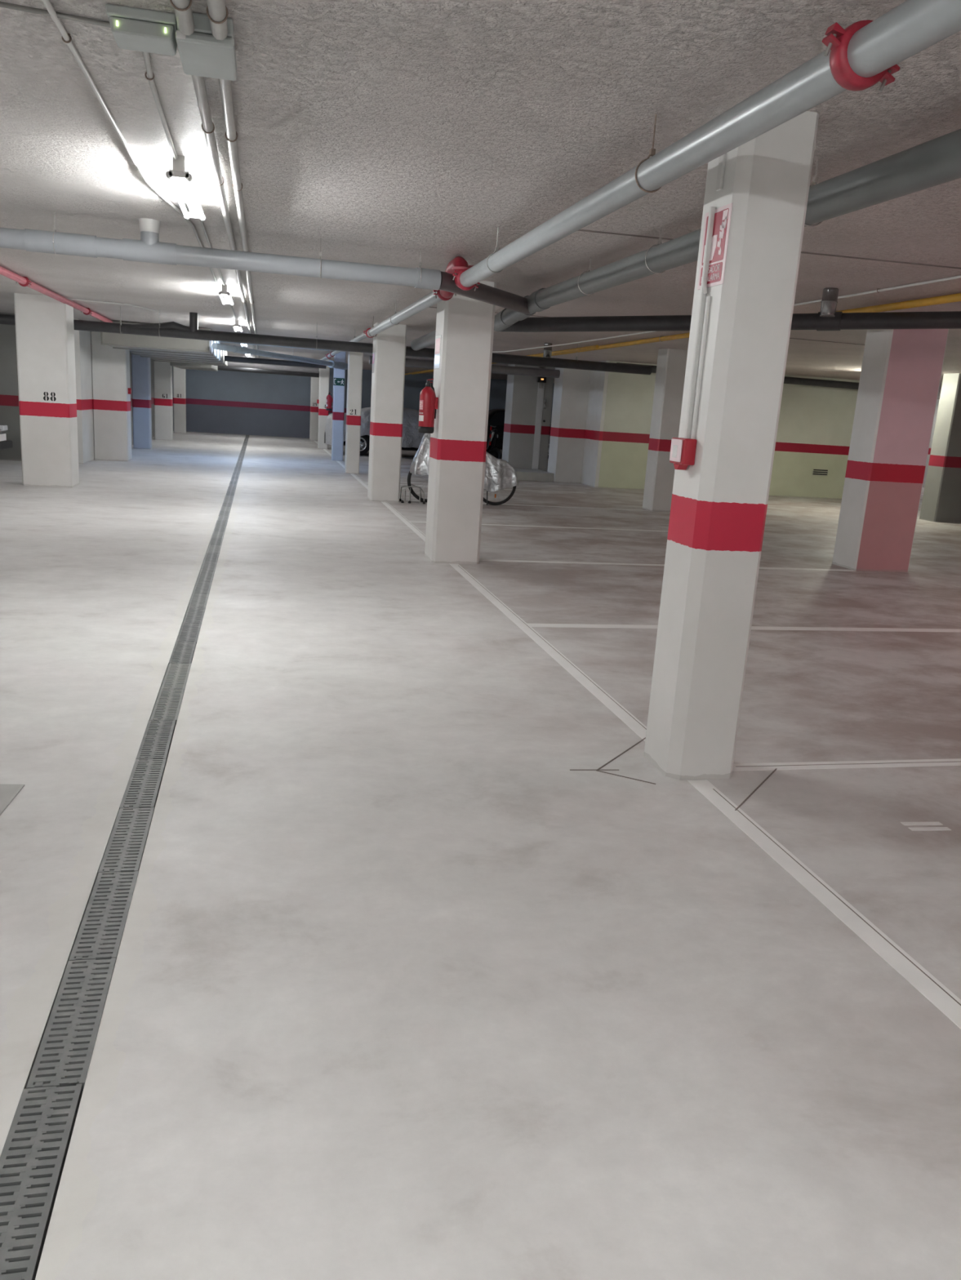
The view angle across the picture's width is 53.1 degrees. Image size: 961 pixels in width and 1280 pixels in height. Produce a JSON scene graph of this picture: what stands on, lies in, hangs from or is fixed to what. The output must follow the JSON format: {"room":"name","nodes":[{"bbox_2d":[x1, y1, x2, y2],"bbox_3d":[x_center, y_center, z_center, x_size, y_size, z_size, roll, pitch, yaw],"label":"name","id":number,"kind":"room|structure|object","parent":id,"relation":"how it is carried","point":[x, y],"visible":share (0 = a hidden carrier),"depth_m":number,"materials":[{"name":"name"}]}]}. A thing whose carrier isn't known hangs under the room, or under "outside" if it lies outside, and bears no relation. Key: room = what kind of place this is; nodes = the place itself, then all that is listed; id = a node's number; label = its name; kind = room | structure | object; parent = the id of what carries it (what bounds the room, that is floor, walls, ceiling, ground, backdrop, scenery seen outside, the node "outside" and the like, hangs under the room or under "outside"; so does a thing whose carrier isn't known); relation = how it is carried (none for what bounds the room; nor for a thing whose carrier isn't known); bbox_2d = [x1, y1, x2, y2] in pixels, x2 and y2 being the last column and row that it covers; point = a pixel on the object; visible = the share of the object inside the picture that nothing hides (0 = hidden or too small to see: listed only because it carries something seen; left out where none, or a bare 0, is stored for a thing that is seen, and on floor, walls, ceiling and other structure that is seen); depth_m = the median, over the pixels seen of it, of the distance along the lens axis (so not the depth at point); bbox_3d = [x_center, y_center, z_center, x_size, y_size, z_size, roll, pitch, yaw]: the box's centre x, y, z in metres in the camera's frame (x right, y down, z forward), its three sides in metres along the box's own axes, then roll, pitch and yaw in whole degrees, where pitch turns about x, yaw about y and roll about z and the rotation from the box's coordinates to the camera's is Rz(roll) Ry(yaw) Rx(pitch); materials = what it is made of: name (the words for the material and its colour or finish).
{"room":"parking garage","nodes":[
{"label":"parking garage","id":0,"kind":"room"},
{"bbox_2d":[0,312,154,461],"bbox_3d":[-12.166,-6.823,25.859,5.660,2.650,17.750,1,14,-13],"label":"wall","id":1,"kind":"structure","parent":0,"point":[9,399],"depth_m":17.87,"materials":[{"name":"grey paint"}]},
{"bbox_2d":[73,318,94,463],"bbox_3d":[-7.667,-4.793,18.624,0.090,2.650,1.250,1,14,-13],"label":"wall","id":2,"kind":"structure","parent":0,"point":[82,350],"depth_m":18.36,"materials":[{"name":"paint"}]},
{"bbox_2d":[172,366,554,438],"bbox_3d":[-2.707,-8.876,36.952,29.000,2.650,0.200,1,14,-13],"label":"wall","id":3,"kind":"structure","parent":0,"point":[219,402],"depth_m":35.67,"materials":[{"name":"paint"}]},
{"bbox_2d":[0,431,960,1279],"bbox_3d":[2.103,-2.042,15.589,29.000,0.056,45.600,1,14,-13],"label":"floor","id":4,"kind":"structure","parent":0,"point":[425,968],"depth_m":3.06,"materials":[{"name":"concrete"}]},
{"bbox_2d":[0,424,13,450],"bbox_3d":[-10.211,-3.639,15.782,4.343,1.417,1.806,1,14,-13],"label":"car","id":5,"kind":"object","parent":4,"relation":"on","point":[4,443],"visible":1,"depth_m":16.60,"materials":[{"name":"silver metal"}]},
{"bbox_2d":[0,1083,82,1279],"bbox_3d":[-0.882,1.046,1.872,0.120,0.025,0.497,1,14,-13],"label":"drain grate","id":6,"kind":"object","parent":4,"relation":"on","point":[33,1157],"visible":1,"depth_m":1.88,"materials":[{"name":"metal"}]},
{"bbox_2d":[13,293,79,488],"bbox_3d":[-6.291,-3.588,13.985,0.679,2.650,0.602,1,14,-13],"label":"concrete column","id":7,"kind":"structure","parent":4,"relation":"on","point":[45,328],"depth_m":13.73,"materials":[{"name":"paint"}]},
{"bbox_2d":[26,957,115,1091],"bbox_3d":[-0.986,0.926,2.346,0.120,0.025,0.497,0,14,-13],"label":"drain grate","id":8,"kind":"object","parent":4,"relation":"on","point":[65,1051],"visible":0.96,"depth_m":2.31,"materials":[{"name":"metal"}]},
{"bbox_2d":[68,871,138,960],"bbox_3d":[-1.095,0.805,2.819,0.120,0.025,0.497,1,14,-13],"label":"drain grate","id":9,"kind":"object","parent":4,"relation":"on","point":[100,935],"visible":0.95,"depth_m":2.78,"materials":[{"name":"metal"}]},
{"bbox_2d":[90,331,131,461],"bbox_3d":[-7.506,-5.012,19.581,0.655,2.650,0.600,1,14,-13],"label":"concrete column","id":10,"kind":"structure","parent":4,"relation":"on","point":[110,366],"depth_m":19.36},
{"bbox_2d":[97,807,154,873],"bbox_3d":[-1.205,0.684,3.292,0.120,0.025,0.497,1,14,-13],"label":"drain grate","id":11,"kind":"object","parent":4,"relation":"on","point":[126,846],"visible":0.98,"depth_m":3.26,"materials":[{"name":"metal"}]},
{"bbox_2d":[131,353,151,448],"bbox_3d":[-8.408,-6.104,23.880,0.400,2.650,0.450,1,14,-13],"label":"concrete column","id":12,"kind":"structure","parent":4,"relation":"on","point":[140,366],"depth_m":23.73,"materials":[{"name":"blue paint"}]},
{"bbox_2d":[119,758,166,808],"bbox_3d":[-1.315,0.564,3.764,0.120,0.025,0.497,1,14,-13],"label":"drain grate","id":13,"kind":"object","parent":4,"relation":"on","point":[143,787],"visible":0.96,"depth_m":3.74,"materials":[{"name":"metal"}]},
{"bbox_2d":[135,720,175,759],"bbox_3d":[-1.425,0.443,4.237,0.120,0.025,0.497,0,14,-13],"label":"drain grate","id":14,"kind":"object","parent":4,"relation":"on","point":[156,742],"visible":0.94,"depth_m":4.21,"materials":[{"name":"metal"}]},
{"bbox_2d":[153,360,173,440],"bbox_3d":[-9.401,-7.285,28.529,0.490,2.650,0.452,1,14,-13],"label":"concrete column","id":15,"kind":"structure","parent":4,"relation":"on","point":[162,371],"depth_m":28.38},
{"bbox_2d":[150,688,184,724],"bbox_3d":[-1.529,0.322,4.711,0.120,0.025,0.497,0,14,-13],"label":"drain grate","id":16,"kind":"object","parent":4,"relation":"on","point":[168,702],"visible":0.92,"depth_m":4.69,"materials":[{"name":"metal"}]},
{"bbox_2d":[160,663,191,689],"bbox_3d":[-1.637,0.202,5.184,0.120,0.025,0.497,1,14,-13],"label":"drain grate","id":17,"kind":"object","parent":4,"relation":"on","point":[176,675],"visible":0.96,"depth_m":5.16,"materials":[{"name":"metal"}]},
{"bbox_2d":[173,366,186,433],"bbox_3d":[-10.558,-8.619,33.765,0.400,2.650,0.402,1,14,-13],"label":"concrete column","id":18,"kind":"structure","parent":4,"relation":"on","point":[179,375],"depth_m":33.64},
{"bbox_2d":[168,641,195,665],"bbox_3d":[-1.749,0.081,5.656,0.120,0.025,0.497,1,14,-13],"label":"drain grate","id":19,"kind":"object","parent":4,"relation":"on","point":[183,652],"visible":0.97,"depth_m":5.63,"materials":[{"name":"metal"}]},
{"bbox_2d":[176,622,200,644],"bbox_3d":[-1.855,-0.040,6.130,0.120,0.025,0.497,0,14,-13],"label":"drain grate","id":20,"kind":"object","parent":4,"relation":"on","point":[188,632],"visible":0.94,"depth_m":6.11,"materials":[{"name":"metal"}]},
{"bbox_2d":[182,607,205,625],"bbox_3d":[-1.962,-0.161,6.603,0.120,0.025,0.497,1,14,-13],"label":"drain grate","id":21,"kind":"object","parent":4,"relation":"on","point":[193,615],"visible":0.95,"depth_m":6.58,"materials":[{"name":"metal"}]},
{"bbox_2d":[187,593,208,608],"bbox_3d":[-2.073,-0.281,7.075,0.120,0.025,0.497,1,14,-13],"label":"drain grate","id":22,"kind":"object","parent":4,"relation":"on","point":[197,600],"visible":0.93,"depth_m":7.06,"materials":[{"name":"metal"}]},
{"bbox_2d":[192,581,212,594],"bbox_3d":[-2.181,-0.402,7.548,0.120,0.025,0.497,1,14,-13],"label":"drain grate","id":23,"kind":"object","parent":4,"relation":"on","point":[201,587],"visible":0.91,"depth_m":7.53,"materials":[{"name":"metal"}]},
{"bbox_2d":[196,570,214,582],"bbox_3d":[-2.289,-0.523,8.021,0.120,0.025,0.497,1,14,-13],"label":"drain grate","id":24,"kind":"object","parent":4,"relation":"on","point":[204,575],"visible":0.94,"depth_m":8.01,"materials":[{"name":"metal"}]},
{"bbox_2d":[309,377,319,440],"bbox_3d":[-6.005,-8.579,34.829,0.290,2.650,0.352,1,14,-13],"label":"concrete column","id":25,"kind":"structure","parent":4,"relation":"on","point":[314,388],"depth_m":34.72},
{"bbox_2d":[317,359,329,448],"bbox_3d":[-4.791,-7.194,29.393,0.295,2.650,0.332,1,14,-13],"label":"concrete column","id":26,"kind":"structure","parent":4,"relation":"on","point":[324,374],"depth_m":29.24,"materials":[{"name":"paint"}]},
{"bbox_2d":[331,351,346,461],"bbox_3d":[-3.548,-5.829,24.049,0.275,2.650,0.300,1,14,-13],"label":"concrete column","id":27,"kind":"structure","parent":4,"relation":"on","point":[338,405],"depth_m":23.95,"materials":[{"name":"blue paint"}]},
{"bbox_2d":[344,351,363,474],"bbox_3d":[-2.651,-4.837,20.161,0.290,2.650,0.322,1,14,-13],"label":"concrete column","id":28,"kind":"structure","parent":4,"relation":"on","point":[354,380],"depth_m":20.04,"materials":[{"name":"paint"}]},
{"bbox_2d":[343,435,417,455],"bbox_3d":[-2.370,-6.009,28.146,4.143,1.237,1.625,1,14,-13],"label":"car","id":29,"kind":"object","parent":4,"relation":"on","point":[364,440],"visible":0.04,"depth_m":27.24,"materials":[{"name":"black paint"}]},
{"bbox_2d":[324,407,424,448],"bbox_3d":[-2.342,-6.206,28.094,4.342,1.182,2.119,1,14,-13],"label":"car cover","id":30,"kind":"object","parent":29,"relation":"on","point":[411,437],"visible":0.22,"depth_m":27.25,"materials":[{"name":"grey"}]},
{"bbox_2d":[367,322,406,502],"bbox_3d":[-1.453,-3.500,14.921,0.458,2.650,0.480,1,14,-13],"label":"concrete column","id":31,"kind":"structure","parent":4,"relation":"on","point":[388,379],"depth_m":14.71,"materials":[{"name":"paint"}]},
{"bbox_2d":[399,484,425,503],"bbox_3d":[-1.065,-2.300,15.118,0.394,0.279,0.309,1,14,-13],"label":"bicycle rack","id":32,"kind":"object","parent":4,"relation":"on","point":[412,486],"visible":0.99,"depth_m":15.01,"materials":[{"name":"metal"}]},
{"bbox_2d":[424,280,496,564],"bbox_3d":[-0.208,-2.099,9.427,0.486,2.650,0.490,1,14,-13],"label":"concrete column","id":33,"kind":"structure","parent":4,"relation":"on","point":[461,384],"depth_m":9.22,"materials":[{"name":"paint"}]},
{"bbox_2d":[417,378,438,433],"bbox_3d":[-0.499,-2.239,9.204,0.174,0.510,0.153,1,14,-13],"label":"fire extinguisher","id":34,"kind":"object","parent":33,"relation":"attached to","point":[428,399],"visible":1,"depth_m":9.16,"materials":[{"name":"red paint"}]},
{"bbox_2d":[434,335,441,368],"bbox_3d":[-0.412,-2.762,9.239,0.008,0.300,0.300,1,14,-13],"label":"wall sign","id":35,"kind":"object","parent":33,"relation":"attached to","point":[437,339],"visible":1,"depth_m":9.20,"materials":[{"name":"white"}]},
{"bbox_2d":[407,471,515,505],"bbox_3d":[-0.274,-2.682,15.290,1.778,1.038,0.574,1,14,-13],"label":"bicycle","id":36,"kind":"object","parent":4,"relation":"on","point":[410,475],"visible":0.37,"depth_m":15.45,"materials":[{"name":"black rubber"}]},
{"bbox_2d":[409,433,518,492],"bbox_3d":[-0.232,-2.833,15.243,1.776,0.912,0.422,1,14,-13],"label":"tarpaulin","id":37,"kind":"object","parent":36,"relation":"on","point":[500,475],"visible":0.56,"depth_m":15.26,"materials":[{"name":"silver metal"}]},
{"bbox_2d":[485,425,502,458],"bbox_3d":[-0.216,-5.336,26.269,1.690,1.076,0.664,1,14,-13],"label":"motor scooter","id":38,"kind":"object","parent":4,"relation":"on","point":[493,451],"visible":0.32,"depth_m":26.30,"materials":[{"name":"black paint"}]},
{"bbox_2d":[486,408,551,458],"bbox_3d":[0.665,-7.087,32.782,4.443,1.547,1.806,1,14,-13],"label":"car","id":39,"kind":"object","parent":4,"relation":"on","point":[495,416],"visible":0.02,"depth_m":31.91,"materials":[{"name":"black paint"}]},
{"bbox_2d":[642,348,687,511],"bbox_3d":[3.258,-3.526,16.301,0.660,2.650,0.430,1,14,-13],"label":"concrete column","id":40,"kind":"structure","parent":4,"relation":"on","point":[671,362],"depth_m":16.09,"materials":[{"name":"paint"}]},
{"bbox_2d":[644,111,818,779],"bbox_3d":[1.014,-0.719,4.018,0.307,2.650,0.320,1,14,-13],"label":"concrete column","id":41,"kind":"structure","parent":4,"relation":"on","point":[718,508],"depth_m":3.88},
{"bbox_2d":[669,437,696,470],"bbox_3d":[0.832,-0.769,3.979,0.065,0.128,0.136,1,14,-13],"label":"button","id":42,"kind":"object","parent":41,"relation":"attached to","point":[682,451],"visible":1,"depth_m":3.93,"materials":[{"name":"red paint"}]},
{"bbox_2d":[684,153,726,439],"bbox_3d":[0.895,-1.411,3.817,0.026,1.210,0.065,1,14,-13],"label":"conduit","id":43,"kind":"object","parent":41,"relation":"attached to","point":[722,162],"visible":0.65,"depth_m":3.86,"materials":[{"name":"white plastic"}]},
{"bbox_2d":[697,203,732,289],"bbox_3d":[0.916,-1.538,3.776,0.005,0.290,0.230,1,14,-13],"label":"sign","id":44,"kind":"object","parent":41,"relation":"attached to","point":[719,242],"visible":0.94,"depth_m":3.74,"materials":[{"name":"plastic"}]},
{"bbox_2d":[831,328,948,572],"bbox_3d":[4.580,-2.120,10.809,0.700,2.650,0.470,1,14,-13],"label":"concrete column","id":45,"kind":"structure","parent":4,"relation":"on","point":[901,369],"depth_m":10.62,"materials":[{"name":"paint"}]},
{"bbox_2d":[919,373,960,523],"bbox_3d":[8.779,-3.516,17.750,0.750,2.650,0.450,1,14,-13],"label":"concrete column","id":46,"kind":"structure","parent":4,"relation":"on","point":[941,499],"depth_m":17.63,"materials":[{"name":"grey paint"}]},
{"bbox_2d":[0,0,960,399],"bbox_3d":[2.274,-4.680,14.955,29.000,0.106,45.600,1,14,-13],"label":"ceiling","id":47,"kind":"structure","parent":0,"point":[381,131],"depth_m":4.50,"materials":[{"name":"paint"}]},
{"bbox_2d":[0,1,111,27],"bbox_3d":[-1.233,-1.828,2.386,0.439,0.015,1.529,1,14,-13],"label":"conduit","id":48,"kind":"object","parent":47,"relation":"attached to","point":[5,5],"visible":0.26,"depth_m":3.08,"materials":[{"name":"metal"}]},
{"bbox_2d":[0,266,112,322],"bbox_3d":[-4.444,-3.196,7.373,0.080,0.079,21.400,1,14,-13],"label":"pipe","id":49,"kind":"object","parent":47,"relation":"attached to","point":[4,272],"visible":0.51,"depth_m":12.32,"materials":[{"name":"metal"}]},
{"bbox_2d":[41,0,137,166],"bbox_3d":[-1.090,-1.689,1.859,0.032,0.032,6.800,1,14,-13],"label":"conduit","id":50,"kind":"object","parent":47,"relation":"attached to","point":[66,37],"visible":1,"depth_m":3.59,"materials":[{"name":"white plastic"}]},
{"bbox_2d":[105,4,177,56],"bbox_3d":[-1.083,-1.960,3.101,0.210,0.078,0.170,1,14,-13],"label":"emergency light","id":51,"kind":"object","parent":47,"relation":"attached to","point":[136,29],"visible":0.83,"depth_m":3.04,"materials":[{"name":"grey plastic"}]},
{"bbox_2d":[142,52,177,159],"bbox_3d":[-1.335,-2.219,3.997,0.043,0.034,1.851,0,14,-14],"label":"conduit","id":52,"kind":"object","parent":47,"relation":"attached to","point":[148,73],"visible":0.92,"depth_m":3.88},
{"bbox_2d":[100,320,227,366],"bbox_3d":[-7.052,-6.801,22.450,1.943,0.440,9.800,1,14,-13],"label":"air duct","id":53,"kind":"object","parent":47,"relation":"hanging from","point":[168,349],"visible":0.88,"depth_m":18.03,"materials":[{"name":"metal"}]},
{"bbox_2d":[136,163,218,286],"bbox_3d":[-2.300,-3.204,7.853,0.134,0.026,5.803,1,14,-11],"label":"conduit","id":54,"kind":"object","parent":47,"relation":"attached to","point":[140,171],"visible":0.86,"depth_m":6.09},
{"bbox_2d":[169,0,195,35],"bbox_3d":[-0.329,-1.260,0.397,0.064,0.082,5.500,1,14,-13],"label":"conduit","id":55,"kind":"object","parent":47,"relation":"attached to","point":[182,8],"visible":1,"depth_m":2.87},
{"bbox_2d":[165,155,205,221],"bbox_3d":[-1.665,-2.550,5.471,0.130,0.112,1.250,1,14,-13],"label":"light","id":56,"kind":"object","parent":47,"relation":"attached to","point":[180,171],"visible":1,"depth_m":5.23,"materials":[{"name":"white plastic"}]},
{"bbox_2d":[169,362,217,371],"bbox_3d":[-8.687,-8.454,29.318,1.150,0.360,3.700,1,14,-13],"label":"air duct","id":57,"kind":"object","parent":47,"relation":"hanging from","point":[182,366],"visible":0.46,"depth_m":27.71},
{"bbox_2d":[175,13,236,80],"bbox_3d":[-0.904,-1.965,3.190,0.180,0.088,0.355,1,14,-13],"label":"junction box","id":58,"kind":"object","parent":47,"relation":"attached to","point":[201,55],"visible":0.9,"depth_m":3.11,"materials":[{"name":"grey plastic"}]},
{"bbox_2d":[206,0,228,40],"bbox_3d":[-0.232,-1.259,0.419,0.064,0.082,5.500,1,14,-13],"label":"conduit","id":59,"kind":"object","parent":47,"relation":"attached to","point":[217,13],"visible":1,"depth_m":2.87,"materials":[{"name":"plastic"}]},
{"bbox_2d":[191,75,256,358],"bbox_3d":[-4.537,-6.021,19.033,0.056,0.063,33.120,1,14,-13],"label":"conduit","id":60,"kind":"object","parent":47,"relation":"attached to","point":[207,126],"visible":0.76,"depth_m":4.70,"materials":[{"name":"metal"}]},
{"bbox_2d":[217,284,233,305],"bbox_3d":[-2.958,-4.010,11.198,0.130,0.112,1.250,1,14,-13],"label":"light","id":61,"kind":"object","parent":47,"relation":"attached to","point":[224,291],"visible":0.99,"depth_m":10.88,"materials":[{"name":"white plastic"}]},
{"bbox_2d":[218,79,259,358],"bbox_3d":[-4.445,-6.020,19.054,0.056,0.063,33.120,1,14,-13],"label":"conduit","id":62,"kind":"object","parent":47,"relation":"attached to","point":[231,135],"visible":0.7,"depth_m":4.72,"materials":[{"name":"metal"}]},
{"bbox_2d":[418,248,421,281],"bbox_3d":[-0.459,-2.823,7.300,0.018,0.284,0.149,1,14,-13],"label":"hanger","id":63,"kind":"object","parent":47,"relation":"hanging from","point":[420,263],"visible":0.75,"depth_m":7.28,"materials":[{"name":"metal"}]},
{"bbox_2d":[0,218,440,290],"bbox_3d":[-5.283,-2.871,6.209,10.208,0.289,0.168,1,14,-13],"label":"drain pipe","id":64,"kind":"object","parent":63,"relation":"hanging from","point":[148,249],"visible":1,"depth_m":6.91,"materials":[{"name":"grey plastic"}]},
{"bbox_2d":[410,330,435,351],"bbox_3d":[-0.601,-4.249,13.465,0.170,0.217,4.002,1,14,-13],"label":"drain pipe","id":65,"kind":"object","parent":47,"relation":"hanging from","point":[428,340],"visible":0.48,"depth_m":14.22,"materials":[{"name":"grey plastic"}]},
{"bbox_2d":[439,256,473,298],"bbox_3d":[-0.161,-2.874,7.613,0.217,0.266,0.745,1,14,-13],"label":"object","id":66,"kind":"object","parent":47,"relation":"attached to","point":[459,263],"visible":0.41,"depth_m":7.42,"materials":[{"name":"paint"}]},
{"bbox_2d":[492,331,654,352],"bbox_3d":[1.258,-4.514,14.512,0.775,0.129,11.132,-2,14,-21],"label":"conduit","id":67,"kind":"object","parent":47,"relation":"attached to","point":[644,331],"visible":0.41,"depth_m":14.57,"materials":[{"name":"yellow plastic"}]},
{"bbox_2d":[635,114,661,192],"bbox_3d":[0.672,-1.901,3.766,0.127,0.282,0.018,1,14,-13],"label":"hanger","id":68,"kind":"object","parent":47,"relation":"hanging from","point":[652,151],"visible":0.65,"depth_m":3.76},
{"bbox_2d":[459,0,960,287],"bbox_3d":[1.010,-1.439,2.264,0.114,0.112,10.550,1,14,-13],"label":"pipe","id":69,"kind":"object","parent":68,"relation":"hanging from","point":[912,27],"visible":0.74,"depth_m":2.89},
{"bbox_2d":[452,268,479,291],"bbox_3d":[-0.107,-2.700,7.210,0.208,0.153,0.056,1,14,-13],"label":"coupling","id":70,"kind":"object","parent":69,"relation":"attached to","point":[457,279],"visible":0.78,"depth_m":7.19,"materials":[{"name":"metal"}]},
{"bbox_2d":[822,20,900,92],"bbox_3d":[0.969,-1.486,2.449,0.208,0.153,0.056,1,14,-13],"label":"coupling","id":71,"kind":"object","parent":69,"relation":"attached to","point":[837,39],"visible":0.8,"depth_m":2.43,"materials":[{"name":"metal"}]},
{"bbox_2d":[644,226,664,273],"bbox_3d":[1.100,-2.401,5.933,0.173,0.268,0.018,1,14,-13],"label":"hanger","id":72,"kind":"object","parent":47,"relation":"hanging from","point":[660,240],"visible":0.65,"depth_m":5.92,"materials":[{"name":"metal"}]},
{"bbox_2d":[493,128,960,332],"bbox_3d":[1.599,-1.744,3.723,0.176,0.277,13.206,1,14,-13],"label":"drain pipe","id":73,"kind":"object","parent":72,"relation":"hanging from","point":[935,162],"visible":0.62,"depth_m":4.02,"materials":[{"name":"grey plastic"}]},
{"bbox_2d":[439,271,529,314],"bbox_3d":[0.060,-2.891,8.046,0.167,0.139,1.649,10,15,26],"label":"drain pipe","id":74,"kind":"object","parent":73,"relation":"attached to","point":[484,293],"visible":0.74,"depth_m":7.96,"materials":[{"name":"brown plastic"}]},
{"bbox_2d":[499,311,960,332],"bbox_3d":[3.486,-2.825,8.559,7.248,0.352,0.177,9,15,23],"label":"drain pipe","id":75,"kind":"object","parent":47,"relation":"hanging from","point":[952,319],"visible":0.7,"depth_m":8.76,"materials":[{"name":"plastic"}]},
{"bbox_2d":[616,362,858,389],"bbox_3d":[6.169,-5.613,20.667,6.881,0.178,0.150,1,14,-13],"label":"drain pipe","id":76,"kind":"object","parent":47,"relation":"hanging from","point":[790,380],"visible":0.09,"depth_m":20.87,"materials":[{"name":"plastic"}]},
{"bbox_2d":[819,287,839,317],"bbox_3d":[2.900,-2.806,8.000,0.134,0.220,0.134,1,14,-13],"label":"pipe sleeve","id":77,"kind":"object","parent":47,"relation":"hanging from","point":[828,302],"visible":1,"depth_m":7.95,"materials":[{"name":"metal"}]},
{"bbox_2d":[793,275,960,306],"bbox_3d":[3.954,-2.021,4.603,0.032,0.032,10.000,1,14,-13],"label":"conduit","id":78,"kind":"object","parent":47,"relation":"attached to","point":[877,291],"visible":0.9,"depth_m":7.68,"materials":[{"name":"white plastic"}]},
{"bbox_3d":[-4.038,-6.222,20.743,0.018,0.407,0.125,1,14,-13],"label":"hanger","id":79,"kind":"object","parent":47,"relation":"hanging from","visible":0},
{"bbox_2d":[211,342,347,369],"bbox_3d":[-4.093,-6.038,20.592,0.178,0.167,6.232,7,14,13],"label":"drain pipe","id":80,"kind":"object","parent":79,"relation":"hanging from","point":[331,364],"visible":0.98,"depth_m":20.04,"materials":[{"name":"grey plastic"}]},
{"bbox_3d":[3.452,-3.183,9.370,0.077,0.108,0.018,1,14,-13],"label":"hanger","id":81,"kind":"object","parent":47,"relation":"hanging from","visible":0},
{"bbox_2d":[411,293,960,374],"bbox_3d":[1.613,-5.243,17.514,0.064,0.063,39.000,1,14,-13],"label":"gas pipe","id":82,"kind":"object","parent":81,"relation":"hanging from","point":[953,298],"visible":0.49,"depth_m":8.71,"materials":[{"name":"metal"}]},
{"bbox_3d":[1.607,-4.737,16.079,0.018,0.403,0.167,1,14,-13],"label":"hanger","id":83,"kind":"object","parent":47,"relation":"hanging from","visible":0},
{"bbox_2d":[404,345,599,374],"bbox_3d":[-0.519,-7.254,25.500,0.052,0.051,22.000,1,14,-13],"label":"gas pipe","id":84,"kind":"object","parent":83,"relation":"hanging from","point":[593,347],"visible":0.4,"depth_m":16.76,"materials":[{"name":"metal"}]},
{"bbox_3d":[-2.575,-4.779,15.124,0.018,0.403,0.167,1,14,-13],"label":"hanger","id":85,"kind":"object","parent":47,"relation":"hanging from","visible":0},
{"bbox_2d":[0,312,651,374],"bbox_3d":[-4.591,-4.816,14.746,15.324,0.409,0.255,1,14,-12],"label":"drain pipe","id":86,"kind":"object","parent":85,"relation":"hanging from","point":[171,329],"visible":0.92,"depth_m":15.00,"materials":[{"name":"plastic"}]},
{"bbox_2d":[502,364,554,471],"bbox_3d":[1.016,-5.370,23.369,0.960,2.650,1.600,1,14,-13],"label":"wall","id":87,"kind":"structure","parent":0,"point":[521,401],"depth_m":22.64,"materials":[{"name":"grey paint"}]},
{"bbox_2d":[513,467,553,481],"bbox_3d":[0.778,-4.040,23.047,1.098,0.190,3.150,1,14,-13],"label":"trim","id":88,"kind":"structure","parent":87,"relation":"attached to","point":[523,474],"depth_m":21.61,"materials":[{"name":"concrete"}]},
{"bbox_2d":[531,382,546,469],"bbox_3d":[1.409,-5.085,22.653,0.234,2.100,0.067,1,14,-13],"label":"door","id":89,"kind":"structure","parent":87,"relation":"in","point":[540,391],"depth_m":22.67,"materials":[{"name":"metal"}]},
{"bbox_2d":[546,367,591,484],"bbox_3d":[2.015,-4.899,21.681,0.685,2.650,0.650,1,14,-13],"label":"pillar","id":90,"kind":"structure","parent":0,"point":[571,388],"depth_m":21.42,"materials":[{"name":"paint"}]},
{"bbox_2d":[368,355,559,377],"bbox_3d":[-0.297,-5.933,20.922,4.220,0.177,0.180,1,14,-13],"label":"drain pipe","id":91,"kind":"object","parent":90,"relation":"attached to","point":[409,362],"visible":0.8,"depth_m":21.06,"materials":[{"name":"plastic"}]},
{"bbox_2d":[581,360,609,487],"bbox_3d":[2.494,-4.703,20.993,0.078,2.650,0.948,1,14,-13],"label":"wall","id":92,"kind":"structure","parent":0,"point":[598,380],"depth_m":20.88,"materials":[{"name":"paint"}]},
{"bbox_2d":[598,360,859,499],"bbox_3d":[5.537,-4.667,21.664,6.150,2.650,0.900,1,14,-13],"label":"wall","id":93,"kind":"structure","parent":0,"point":[815,423],"depth_m":21.46,"materials":[{"name":"paint"}]},
{"bbox_2d":[922,399,939,487],"bbox_3d":[16.420,-3.207,18.525,0.200,2.650,46.000,1,14,-13],"label":"wall","id":94,"kind":"structure","parent":0,"point":[937,400],"depth_m":29.53,"materials":[{"name":"grey paint"}]},
{"bbox_3d":[-2.088,-5.042,15.991,0.093,0.234,0.018,1,14,-13],"label":"hanger","id":95,"kind":"object","parent":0,"visible":0},
{"bbox_2d":[320,332,367,360],"bbox_3d":[-4.043,-7.176,24.645,0.110,0.110,23.150,1,14,-13],"label":"pipe","id":96,"kind":"object","parent":95,"relation":"hanging from","point":[362,336],"visible":0.56,"depth_m":16.16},
{"bbox_2d":[217,365,319,377],"bbox_3d":[-7.407,-9.022,32.156,4.101,0.217,0.200,1,14,-13],"label":"drain pipe","id":97,"kind":"object","parent":96,"relation":"attached to","point":[220,367],"visible":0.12,"depth_m":32.16,"materials":[{"name":"plastic"}]},
{"bbox_2d":[221,361,319,373],"bbox_3d":[-6.263,-8.030,28.230,3.001,0.187,0.180,1,14,-13],"label":"drain pipe","id":98,"kind":"object","parent":96,"relation":"attached to","point":[244,365],"visible":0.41,"depth_m":28.20,"materials":[{"name":"plastic"}]},
{"bbox_2d":[224,355,326,368],"bbox_3d":[-5.304,-7.203,24.960,2.570,0.148,0.140,1,14,-13],"label":"drain pipe","id":99,"kind":"object","parent":96,"relation":"attached to","point":[227,358],"visible":0.83,"depth_m":24.88,"materials":[{"name":"plastic"}]},
{"bbox_3d":[-0.978,-3.767,11.073,0.117,0.276,0.018,1,14,-13],"label":"hanger","id":100,"kind":"object","parent":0,"visible":0},
{"bbox_2d":[366,291,441,337],"bbox_3d":[-0.913,-3.616,10.783,0.104,0.112,6.050,1,14,-13],"label":"pipe","id":101,"kind":"object","parent":100,"relation":"hanging from","point":[427,301],"visible":0.73,"depth_m":9.93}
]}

